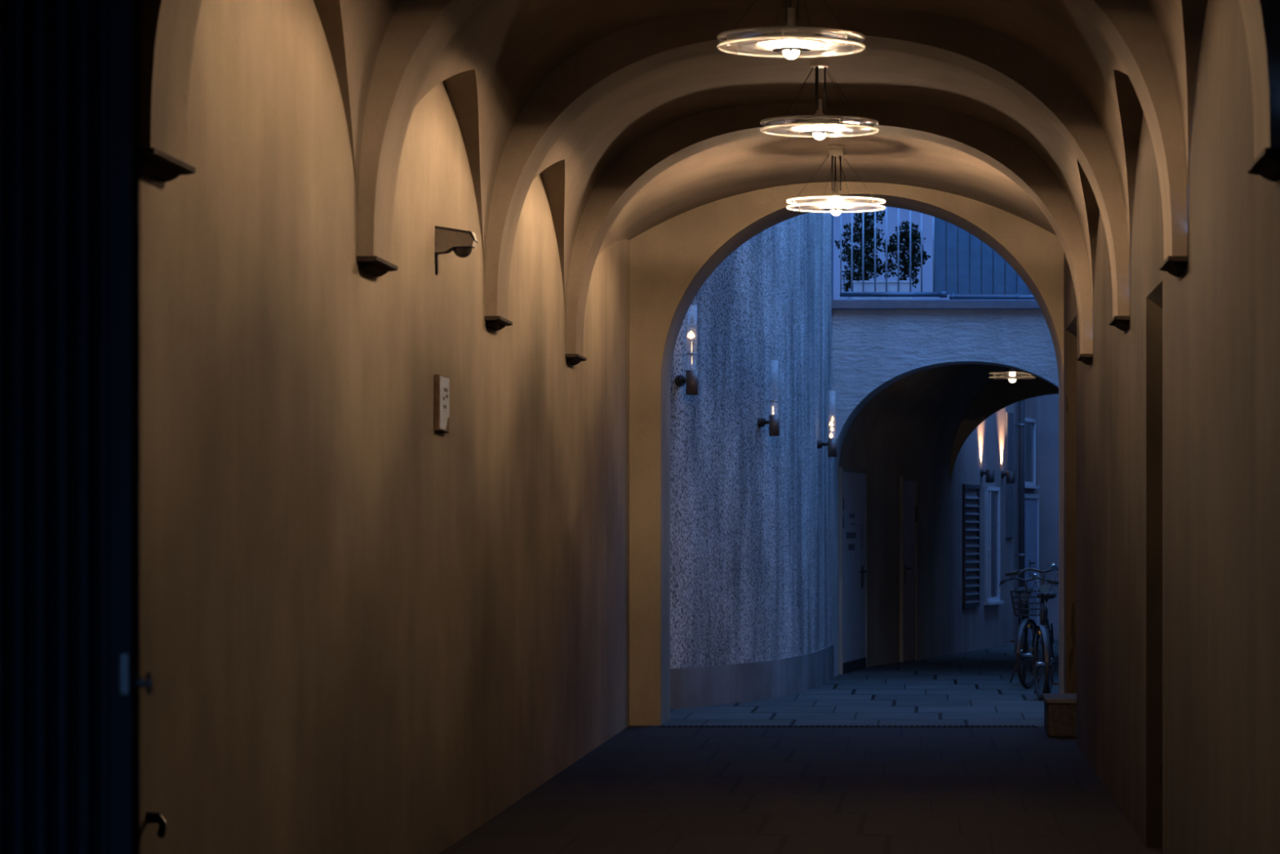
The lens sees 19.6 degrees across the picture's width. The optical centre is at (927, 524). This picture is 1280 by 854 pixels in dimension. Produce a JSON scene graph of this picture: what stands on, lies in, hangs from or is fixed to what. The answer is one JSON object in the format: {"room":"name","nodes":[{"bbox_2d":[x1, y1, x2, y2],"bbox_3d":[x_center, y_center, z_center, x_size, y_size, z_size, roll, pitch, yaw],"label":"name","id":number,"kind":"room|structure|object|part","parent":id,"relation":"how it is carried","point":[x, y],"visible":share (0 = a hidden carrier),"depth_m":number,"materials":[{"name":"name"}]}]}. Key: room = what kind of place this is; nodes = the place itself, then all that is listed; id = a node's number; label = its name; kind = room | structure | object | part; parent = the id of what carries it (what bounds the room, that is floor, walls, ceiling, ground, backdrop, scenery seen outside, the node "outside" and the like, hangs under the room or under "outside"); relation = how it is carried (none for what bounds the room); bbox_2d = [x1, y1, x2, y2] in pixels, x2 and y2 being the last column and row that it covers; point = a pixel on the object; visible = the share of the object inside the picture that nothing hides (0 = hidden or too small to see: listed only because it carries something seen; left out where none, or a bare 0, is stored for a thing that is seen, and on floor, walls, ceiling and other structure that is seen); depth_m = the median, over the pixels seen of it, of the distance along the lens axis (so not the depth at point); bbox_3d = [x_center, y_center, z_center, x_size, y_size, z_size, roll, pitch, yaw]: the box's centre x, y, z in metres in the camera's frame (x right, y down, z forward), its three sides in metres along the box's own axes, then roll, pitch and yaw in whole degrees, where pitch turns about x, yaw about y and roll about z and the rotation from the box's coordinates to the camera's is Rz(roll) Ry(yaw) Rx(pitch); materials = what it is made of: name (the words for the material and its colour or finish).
{"room":"arched passageway","nodes":[
{"label":"arched passageway","id":0,"kind":"room"},
{"bbox_2d":[140,0,629,853],"bbox_3d":[-2.450,-0.340,14.080,0.001,3.980,32.241,0,0,0],"label":"wall","id":1,"kind":"structure","parent":0,"point":[366,627],"depth_m":15.51,"materials":[{"name":"paint"}]},
{"bbox_2d":[0,0,152,853],"bbox_3d":[-2.023,0.125,7.598,0.853,3.010,0.085,0,0,0],"label":"door","id":2,"kind":"structure","parent":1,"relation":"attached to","point":[71,682],"depth_m":7.58,"materials":[{"name":"blue paint"}]},
{"bbox_3d":[-1.664,0.125,7.605,0.050,3.010,0.070,0,0,0],"label":"edge post","id":3,"kind":"part","parent":2,"relation":"part of","materials":[{"name":"blue paint"}]},
{"bbox_3d":[-1.652,0.307,7.562,0.018,0.085,0.015,0,0,0],"label":"latch plate","id":4,"kind":"part","parent":2,"relation":"part of","materials":[{"name":"metal"}]},
{"bbox_2d":[146,811,167,837],"bbox_3d":[-2.417,0.941,11.525,0.066,0.077,0.085,0,0,0],"label":"wall hook","id":5,"kind":"object","parent":1,"relation":"attached to","point":[151,816],"visible":1,"depth_m":11.53,"materials":[{"name":"brown metal"}]},
{"bbox_2d":[434,374,448,432],"bbox_3d":[-2.437,-0.604,18.470,0.027,0.278,0.400,0,0,0],"label":"intercom panel","id":6,"kind":"object","parent":1,"relation":"attached to","point":[441,382],"visible":1,"depth_m":18.35,"materials":[{"name":"metal"}]},
{"bbox_2d":[443,387,448,408],"bbox_3d":[-2.424,-0.631,18.490,0.001,0.103,0.200,0,0,0],"label":"print","id":7,"kind":"object","parent":6,"relation":"attached to","point":[445,389],"depth_m":18.49,"materials":[{"name":"grey paper"}]},
{"bbox_2d":[435,226,478,275],"bbox_3d":[-2.350,-1.361,18.360,0.200,0.242,0.152,0,0,0],"label":"security camera","id":8,"kind":"object","parent":1,"relation":"attached to","point":[447,240],"visible":1,"depth_m":18.29,"materials":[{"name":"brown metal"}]},
{"bbox_2d":[435,226,478,242],"bbox_3d":[-2.350,-1.446,18.360,0.200,0.072,0.152,0,0,0],"label":"hood","id":9,"kind":"object","parent":8,"relation":"attached to","point":[442,234],"depth_m":18.29,"materials":[{"name":"grey metal"}]},
{"bbox_2d":[670,208,831,668],"bbox_3d":[-2.125,-2.600,35.310,1.566,8.500,8.605,0,0,21],"label":"wall","id":10,"kind":"structure","parent":0,"point":[751,508],"depth_m":34.51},
{"bbox_2d":[675,305,697,395],"bbox_3d":[-2.153,-1.555,32.904,0.215,0.802,0.110,0,0,32],"label":"wall lamp","id":11,"kind":"object","parent":10,"relation":"attached to","point":[691,380],"visible":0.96,"depth_m":32.84,"materials":[{"name":"brown metal"}]},
{"bbox_2d":[670,644,834,709],"bbox_3d":[-1.959,1.470,35.334,1.292,0.360,8.464,0,0,21],"label":"baseboard","id":12,"kind":"structure","parent":10,"relation":"attached to","point":[712,685],"depth_m":34.27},
{"bbox_2d":[757,400,779,435],"bbox_3d":[-1.496,-1.184,34.550,0.209,0.714,0.098,0,0,18],"label":"wall lamp","id":13,"kind":"object","parent":10,"relation":"attached to","point":[773,422],"visible":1,"depth_m":34.50,"materials":[{"name":"brown metal"}]},
{"bbox_2d":[817,416,836,457],"bbox_3d":[-1.033,-1.024,37.533,0.206,0.677,0.093,0,0,4],"label":"wall lamp","id":14,"kind":"object","parent":10,"relation":"attached to","point":[832,442],"visible":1,"depth_m":37.50,"materials":[{"name":"brown metal"}]},
{"bbox_2d":[313,0,1208,333],"bbox_3d":[-0.667,-2.010,14.080,3.565,1.680,32.241,0,0,0],"label":"ceiling","id":15,"kind":"structure","parent":0,"point":[491,67],"depth_m":22.46,"materials":[{"name":"paint"}]},
{"bbox_2d":[140,0,1279,182],"bbox_3d":[-0.667,-1.987,11.564,3.605,1.786,0.640,0,0,0],"label":"arch","id":16,"kind":"object","parent":15,"relation":"attached to","point":[167,27],"visible":0.91,"depth_m":11.45,"materials":[{"name":"paint"}]},
{"bbox_2d":[356,0,1190,276],"bbox_3d":[-0.667,-1.987,16.099,3.605,1.786,0.640,0,0,0],"label":"arch","id":17,"kind":"object","parent":15,"relation":"attached to","point":[417,32],"visible":0.95,"depth_m":15.82,"materials":[{"name":"paint"}]},
{"bbox_2d":[719,0,864,59],"bbox_3d":[-0.683,-2.583,18.370,0.742,0.529,0.742,0,0,0],"label":"pendant lamp","id":18,"kind":"object","parent":15,"relation":"hanging from","point":[791,42],"visible":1,"depth_m":18.34,"materials":[{"name":"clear glass"}]},
{"bbox_3d":[-0.710,-2.642,18.348,0.012,0.273,0.013,0,0,0],"label":"rod","id":19,"kind":"part","parent":18,"relation":"part of","materials":[{"name":"brown metal"}]},
{"bbox_3d":[-0.689,-2.642,18.404,0.012,0.273,0.013,0,0,0],"label":"rod","id":20,"kind":"part","parent":18,"relation":"part of","materials":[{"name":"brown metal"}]},
{"bbox_2d":[784,8,797,31],"bbox_3d":[-0.683,-2.510,18.370,0.068,0.130,0.068,0,0,0],"label":"socket","id":21,"kind":"object","parent":18,"relation":"attached to","point":[791,26],"depth_m":18.35,"materials":[{"name":"grey metal"}]},
{"bbox_3d":[-0.683,-2.423,18.370,0.062,0.044,0.062,0,0,0],"label":"bulb","id":22,"kind":"part","parent":18,"relation":"part of","materials":[{"name":"white glass"}]},
{"bbox_3d":[-0.650,-2.642,18.358,0.012,0.273,0.013,0,0,0],"label":"rod","id":23,"kind":"part","parent":18,"relation":"part of","materials":[{"name":"brown metal"}]},
{"bbox_2d":[484,8,1130,330],"bbox_3d":[-0.667,-1.987,20.634,3.605,1.786,0.640,0,0,0],"label":"arch","id":24,"kind":"object","parent":15,"relation":"attached to","point":[618,58],"visible":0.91,"depth_m":20.36,"materials":[{"name":"paint"}]},
{"bbox_2d":[761,65,876,140],"bbox_3d":[-0.675,-2.654,22.900,0.742,0.529,0.742,0,0,-29],"label":"pendant lamp","id":25,"kind":"object","parent":15,"relation":"hanging from","point":[819,126],"visible":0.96,"depth_m":22.87,"materials":[{"name":"clear glass"}]},
{"bbox_3d":[-0.697,-2.712,22.927,0.012,0.273,0.013,0,0,-29],"label":"rod","id":26,"kind":"part","parent":25,"relation":"part of","materials":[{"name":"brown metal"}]},
{"bbox_3d":[-0.688,-2.712,22.867,0.012,0.273,0.013,0,0,-29],"label":"rod","id":27,"kind":"part","parent":25,"relation":"part of","materials":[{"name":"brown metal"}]},
{"bbox_2d":[814,98,824,117],"bbox_3d":[-0.675,-2.580,22.900,0.068,0.130,0.068,0,0,-29],"label":"socket","id":28,"kind":"object","parent":25,"relation":"attached to","point":[819,104],"depth_m":22.88,"materials":[{"name":"grey metal"}]},
{"bbox_3d":[-0.640,-2.712,22.905,0.012,0.273,0.013,0,0,-29],"label":"rod","id":29,"kind":"part","parent":25,"relation":"part of","materials":[{"name":"brown metal"}]},
{"bbox_2d":[564,102,1093,364],"bbox_3d":[-0.667,-1.987,25.169,3.605,1.786,0.640,0,0,0],"label":"arch","id":30,"kind":"object","parent":15,"relation":"attached to","point":[672,143],"visible":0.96,"depth_m":24.89,"materials":[{"name":"paint"}]},
{"bbox_2d":[786,145,884,216],"bbox_3d":[-0.685,-2.555,27.400,0.742,0.523,0.742,0,0,0],"label":"pendant lamp","id":31,"kind":"object","parent":15,"relation":"hanging from","point":[834,151],"visible":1,"depth_m":27.37,"materials":[{"name":"clear glass"}]},
{"bbox_3d":[-0.712,-2.614,27.378,0.012,0.267,0.013,0,0,0],"label":"rod","id":32,"kind":"part","parent":31,"relation":"part of","materials":[{"name":"brown metal"}]},
{"bbox_3d":[-0.691,-2.614,27.434,0.012,0.267,0.013,0,0,0],"label":"rod","id":33,"kind":"part","parent":31,"relation":"part of","materials":[{"name":"brown metal"}]},
{"bbox_3d":[-0.685,-2.398,27.400,0.062,0.044,0.062,0,0,0],"label":"bulb","id":34,"kind":"part","parent":31,"relation":"part of","materials":[{"name":"white glass"}]},
{"bbox_2d":[831,181,840,199],"bbox_3d":[-0.685,-2.485,27.400,0.068,0.130,0.068,0,0,0],"label":"socket","id":35,"kind":"object","parent":31,"relation":"attached to","point":[835,195],"depth_m":27.38,"materials":[{"name":"white ceramic"}]},
{"bbox_3d":[-0.652,-2.614,27.388,0.012,0.267,0.013,0,0,0],"label":"rod","id":36,"kind":"part","parent":31,"relation":"part of","materials":[{"name":"brown metal"}]},
{"bbox_2d":[439,725,1162,853],"bbox_3d":[0.000,1.650,7.035,24.000,0.001,46.070,0,0,0],"label":"floor","id":37,"kind":"structure","parent":0,"point":[645,789],"depth_m":22.04,"materials":[{"name":"grey stone"}]},
{"bbox_2d":[659,724,1038,726],"bbox_3d":[-0.645,1.645,30.000,3.090,0.009,0.140,0,0,0],"label":"channel","id":38,"kind":"object","parent":37,"relation":"on","point":[662,725],"visible":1,"depth_m":29.99,"materials":[{"name":"grey stone"}]},
{"bbox_2d":[1042,693,1076,736],"bbox_3d":[1.163,1.502,29.015,0.495,0.295,0.970,0,0,0],"label":"guard stone","id":39,"kind":"object","parent":37,"relation":"on","point":[1060,708],"visible":0.48,"depth_m":28.55,"materials":[{"name":"stone"}]},
{"bbox_2d":[629,639,1058,725],"bbox_3d":[1.000,1.650,48.035,18.000,0.001,35.930,0,0,0],"label":"floor","id":40,"kind":"structure","parent":0,"point":[974,687],"depth_m":34.37,"materials":[{"name":"stone"}]},
{"bbox_2d":[998,573,1058,688],"bbox_3d":[1.034,1.070,37.427,0.647,1.159,1.746,0,0,-1],"label":"bicycle","id":41,"kind":"object","parent":40,"relation":"on","point":[1021,646],"visible":0.87,"depth_m":37.01,"materials":[{"name":"black metal"}]},
{"bbox_3d":[0.988,1.054,37.503,0.118,0.619,0.925,0,0,-1],"label":"frame","id":42,"kind":"part","parent":41,"relation":"part of","materials":[{"name":"paint"}]},
{"bbox_2d":[1009,590,1044,615],"bbox_3d":[1.002,0.790,36.825,0.346,0.248,0.395,0,0,-1],"label":"basket","id":43,"kind":"object","parent":41,"relation":"on","point":[1024,596],"depth_m":37.01,"materials":[{"name":"black metal"}]},
{"bbox_2d":[1004,563,1058,700],"bbox_3d":[1.133,1.010,35.021,0.621,1.279,1.683,0,0,20],"label":"bicycle","id":44,"kind":"object","parent":40,"relation":"on","point":[1045,628],"visible":0.98,"depth_m":34.68,"materials":[{"name":"black metal"}]},
{"bbox_3d":[1.135,0.770,35.246,0.025,0.124,0.046,0,0,6],"label":"seat post","id":45,"kind":"part","parent":44,"relation":"part of","materials":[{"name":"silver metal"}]},
{"bbox_3d":[1.120,1.054,35.100,0.118,0.619,0.925,0,0,6],"label":"frame","id":46,"kind":"part","parent":44,"relation":"part of","materials":[{"name":"paint"}]},
{"bbox_2d":[838,456,950,674],"bbox_3d":[-0.645,0.350,43.084,0.541,2.600,7.262,0,0,10],"label":"wall","id":47,"kind":"structure","parent":0,"point":[883,477],"depth_m":43.97,"materials":[{"name":"paint"}]},
{"bbox_2d":[839,466,867,674],"bbox_3d":[-0.839,0.510,41.413,0.120,2.281,2.018,0,0,7],"label":"door","id":48,"kind":"structure","parent":47,"relation":"in","point":[853,482],"depth_m":41.28,"materials":[{"name":"paint"}]},
{"bbox_3d":[-0.852,1.590,41.415,0.054,0.120,1.918,0,0,7],"label":"kick plate","id":49,"kind":"part","parent":48,"relation":"part of","materials":[{"name":"black metal"}]},
{"bbox_3d":[-0.745,0.605,41.904,0.050,0.250,0.537,0,0,7],"label":"handle","id":50,"kind":"part","parent":48,"relation":"part of","materials":[{"name":"black metal"}]},
{"bbox_2d":[899,475,918,662],"bbox_3d":[-0.229,0.536,44.354,0.120,2.227,0.642,0,0,16],"label":"door","id":51,"kind":"structure","parent":47,"relation":"in","point":[908,485],"depth_m":44.29,"materials":[{"name":"paint"}]},
{"bbox_3d":[-0.231,0.595,44.222,0.050,0.230,0.201,0,0,16],"label":"handle","id":52,"kind":"part","parent":51,"relation":"part of","materials":[{"name":"black metal"}]},
{"bbox_2d":[840,364,1009,464],"bbox_3d":[1.038,-0.240,43.442,3.099,3.780,7.057,0,0,11],"label":"ceiling","id":53,"kind":"structure","parent":0,"point":[917,417],"depth_m":44.15,"materials":[{"name":"paint"}]},
{"bbox_2d":[993,365,1030,382],"bbox_3d":[0.970,-1.837,42.300,0.542,0.426,0.542,0,0,0],"label":"pendant lamp","id":54,"kind":"object","parent":53,"relation":"hanging from","point":[1011,371],"visible":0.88,"depth_m":42.27,"materials":[{"name":"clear glass"}]},
{"bbox_2d":[833,205,1032,299],"bbox_3d":[1.700,-4.630,42.750,5.800,4.440,0.300,0,0,0],"label":"wall","id":55,"kind":"structure","parent":0,"point":[892,212],"depth_m":42.60,"materials":[{"name":"paint"}]},
{"bbox_2d":[831,309,1058,676],"bbox_3d":[1.760,-0.340,39.875,5.680,3.980,0.750,0,0,0],"label":"wall","id":56,"kind":"structure","parent":0,"point":[873,350],"depth_m":39.50,"materials":[{"name":"paint"}]},
{"bbox_2d":[831,299,1040,309],"bbox_3d":[1.170,-2.355,39.450,4.460,0.100,0.100,0,0,0],"label":"ledge","id":57,"kind":"object","parent":56,"relation":"attached to","point":[835,304],"visible":0.46,"depth_m":39.40,"materials":[{"name":"blue stone"}]},
{"bbox_2d":[831,205,946,299],"bbox_3d":[-0.435,-3.060,39.452,1.283,1.300,0.096,0,0,0],"label":"balcony railing","id":58,"kind":"object","parent":57,"relation":"on","point":[941,294],"visible":0.69,"depth_m":39.46,"materials":[{"name":"grey metal"}]},
{"bbox_3d":[-1.047,-3.060,39.470,0.060,1.300,0.060,0,0,0],"label":"post","id":59,"kind":"part","parent":58,"relation":"part of","materials":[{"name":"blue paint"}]},
{"bbox_3d":[-0.395,-2.462,39.440,1.098,0.052,0.052,0,0,0],"label":"rail","id":60,"kind":"part","parent":58,"relation":"part of","materials":[{"name":"blue metal"}]},
{"bbox_3d":[0.163,-2.462,39.440,0.086,0.072,0.072,0,0,0],"label":"rail","id":61,"kind":"part","parent":58,"relation":"part of","materials":[{"name":"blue metal"}]},
{"bbox_2d":[950,396,1036,654],"bbox_3d":[0.768,-2.350,49.631,0.312,8.000,6.139,0,0,12],"label":"wall","id":62,"kind":"structure","parent":0,"point":[983,626],"depth_m":48.73,"materials":[{"name":"paint"}]},
{"bbox_2d":[962,484,980,608],"bbox_3d":[0.559,0.283,47.895,0.061,1.597,1.024,0,0,12],"label":"shutter","id":63,"kind":"object","parent":62,"relation":"in","point":[973,602],"depth_m":47.79,"materials":[{"name":"grey"}]},
{"bbox_2d":[980,469,994,482],"bbox_3d":[0.782,-0.638,48.595,0.193,0.177,0.116,0,0,12],"label":"sconce","id":64,"kind":"object","parent":62,"relation":"attached to","point":[989,473],"visible":1,"depth_m":48.55,"materials":[{"name":"brown metal"}]},
{"bbox_3d":[0.820,-0.634,48.587,0.116,0.169,0.116,0,0,12],"label":"lamp shade","id":65,"kind":"part","parent":64,"relation":"part of","materials":[{"name":"brown metal"}]},
{"bbox_2d":[984,486,1004,604],"bbox_3d":[0.874,0.286,49.300,0.110,1.570,0.950,0,0,12],"label":"window","id":66,"kind":"structure","parent":62,"relation":"in","point":[992,494],"depth_m":49.34,"materials":[{"name":"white glass"}]},
{"bbox_3d":[0.884,1.051,49.298,0.090,0.040,0.950,0,0,12],"label":"sill","id":67,"kind":"part","parent":66,"relation":"part of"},
{"bbox_3d":[0.843,0.266,49.307,0.026,1.430,0.770,0,0,12],"label":"pane","id":68,"kind":"part","parent":66,"relation":"part of","materials":[{"name":"clear glass"}]},
{"bbox_2d":[1000,471,1014,483],"bbox_3d":[1.084,-0.640,49.978,0.193,0.172,0.116,0,0,13],"label":"sconce","id":69,"kind":"object","parent":62,"relation":"attached to","point":[1010,475],"visible":1,"depth_m":49.93,"materials":[{"name":"brown metal"}]},
{"bbox_3d":[1.122,-0.636,49.969,0.116,0.163,0.116,0,0,13],"label":"lamp shade","id":70,"kind":"part","parent":69,"relation":"part of","materials":[{"name":"brown metal"}]},
{"bbox_2d":[1005,412,1013,537],"bbox_3d":[1.120,-0.672,50.482,0.024,1.716,0.450,0,0,13],"label":"wall panel","id":71,"kind":"object","parent":62,"relation":"attached to","point":[1009,416],"visible":0.94,"depth_m":50.41,"materials":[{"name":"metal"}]},
{"bbox_2d":[1014,400,1025,626],"bbox_3d":[1.278,-2.100,50.913,0.146,7.500,0.112,0,0,0],"label":"downpipe","id":72,"kind":"object","parent":62,"relation":"attached to","point":[1020,424],"visible":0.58,"depth_m":50.88,"materials":[{"name":"metal"}]},
{"bbox_2d":[1024,493,1039,641],"bbox_3d":[1.431,0.611,51.828,0.102,2.078,1.371,0,0,12],"label":"door","id":73,"kind":"structure","parent":62,"relation":"in","point":[1031,500],"depth_m":52.03,"materials":[{"name":"wood"}]},
{"bbox_3d":[1.474,0.625,51.911,0.052,0.250,0.220,0,0,12],"label":"handle","id":74,"kind":"part","parent":73,"relation":"part of","materials":[{"name":"metal"}]},
{"bbox_2d":[1024,417,1039,488],"bbox_3d":[1.406,-0.998,51.737,0.110,0.985,1.263,0,0,12],"label":"window","id":75,"kind":"structure","parent":62,"relation":"in","point":[1030,424],"depth_m":51.98,"materials":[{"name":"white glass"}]},
{"bbox_3d":[1.374,-1.018,51.744,0.026,0.845,1.083,0,0,12],"label":"pane","id":76,"kind":"part","parent":75,"relation":"part of","materials":[{"name":"clear glass"}]},
{"bbox_3d":[1.415,-0.525,51.735,0.090,0.040,1.263,0,0,12],"label":"sill","id":77,"kind":"part","parent":75,"relation":"part of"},
{"bbox_2d":[950,368,1058,482],"bbox_3d":[2.530,-0.340,46.800,4.940,3.980,0.400,0,0,0],"label":"wall","id":78,"kind":"structure","parent":0,"point":[1000,393],"depth_m":46.60,"materials":[{"name":"paint"}]},
{"bbox_2d":[1036,394,1058,639],"bbox_3d":[3.280,-2.350,52.750,3.440,8.000,0.300,0,0,0],"label":"wall","id":79,"kind":"structure","parent":0,"point":[1047,406],"depth_m":52.59,"materials":[{"name":"paint"}]},
{"bbox_2d":[1063,0,1279,853],"bbox_3d":[1.275,-0.340,14.080,0.320,3.980,32.241,0,0,0],"label":"wall","id":80,"kind":"structure","parent":0,"point":[1171,428],"depth_m":15.77,"materials":[{"name":"paint"}]},
{"bbox_3d":[1.725,-2.370,43.260,5.750,0.080,7.480,0,0,0],"label":"floor","id":81,"kind":"structure","parent":0,"visible":0},
{"bbox_2d":[834,208,930,299],"bbox_3d":[-0.490,-2.916,39.780,1.043,1.013,0.349,0,0,0],"label":"planter","id":82,"kind":"object","parent":81,"relation":"on","point":[868,286],"visible":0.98,"depth_m":39.73,"materials":[{"name":"plant"}]},
{"bbox_3d":[-0.709,-2.931,39.787,0.319,0.712,0.046,0,0,-4],"label":"stem","id":83,"kind":"part","parent":82,"relation":"part of","materials":[{"name":"green plant"}]},
{"bbox_3d":[-0.255,-2.866,39.788,0.312,0.583,0.045,0,0,0],"label":"stem","id":84,"kind":"part","parent":82,"relation":"part of","materials":[{"name":"green plant"}]},
{"bbox_2d":[934,217,1035,299],"bbox_3d":[1.144,-3.160,39.563,2.150,1.500,0.134,0,0,0],"label":"wall","id":85,"kind":"structure","parent":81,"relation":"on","point":[964,264],"depth_m":39.57,"materials":[{"name":"blue paint"}]},
{"bbox_3d":[1.199,-2.435,39.520,1.940,0.040,0.040,0,0,0],"label":"kick rail","id":86,"kind":"part","parent":85,"relation":"part of","materials":[{"name":"blue metal"}]}
]}

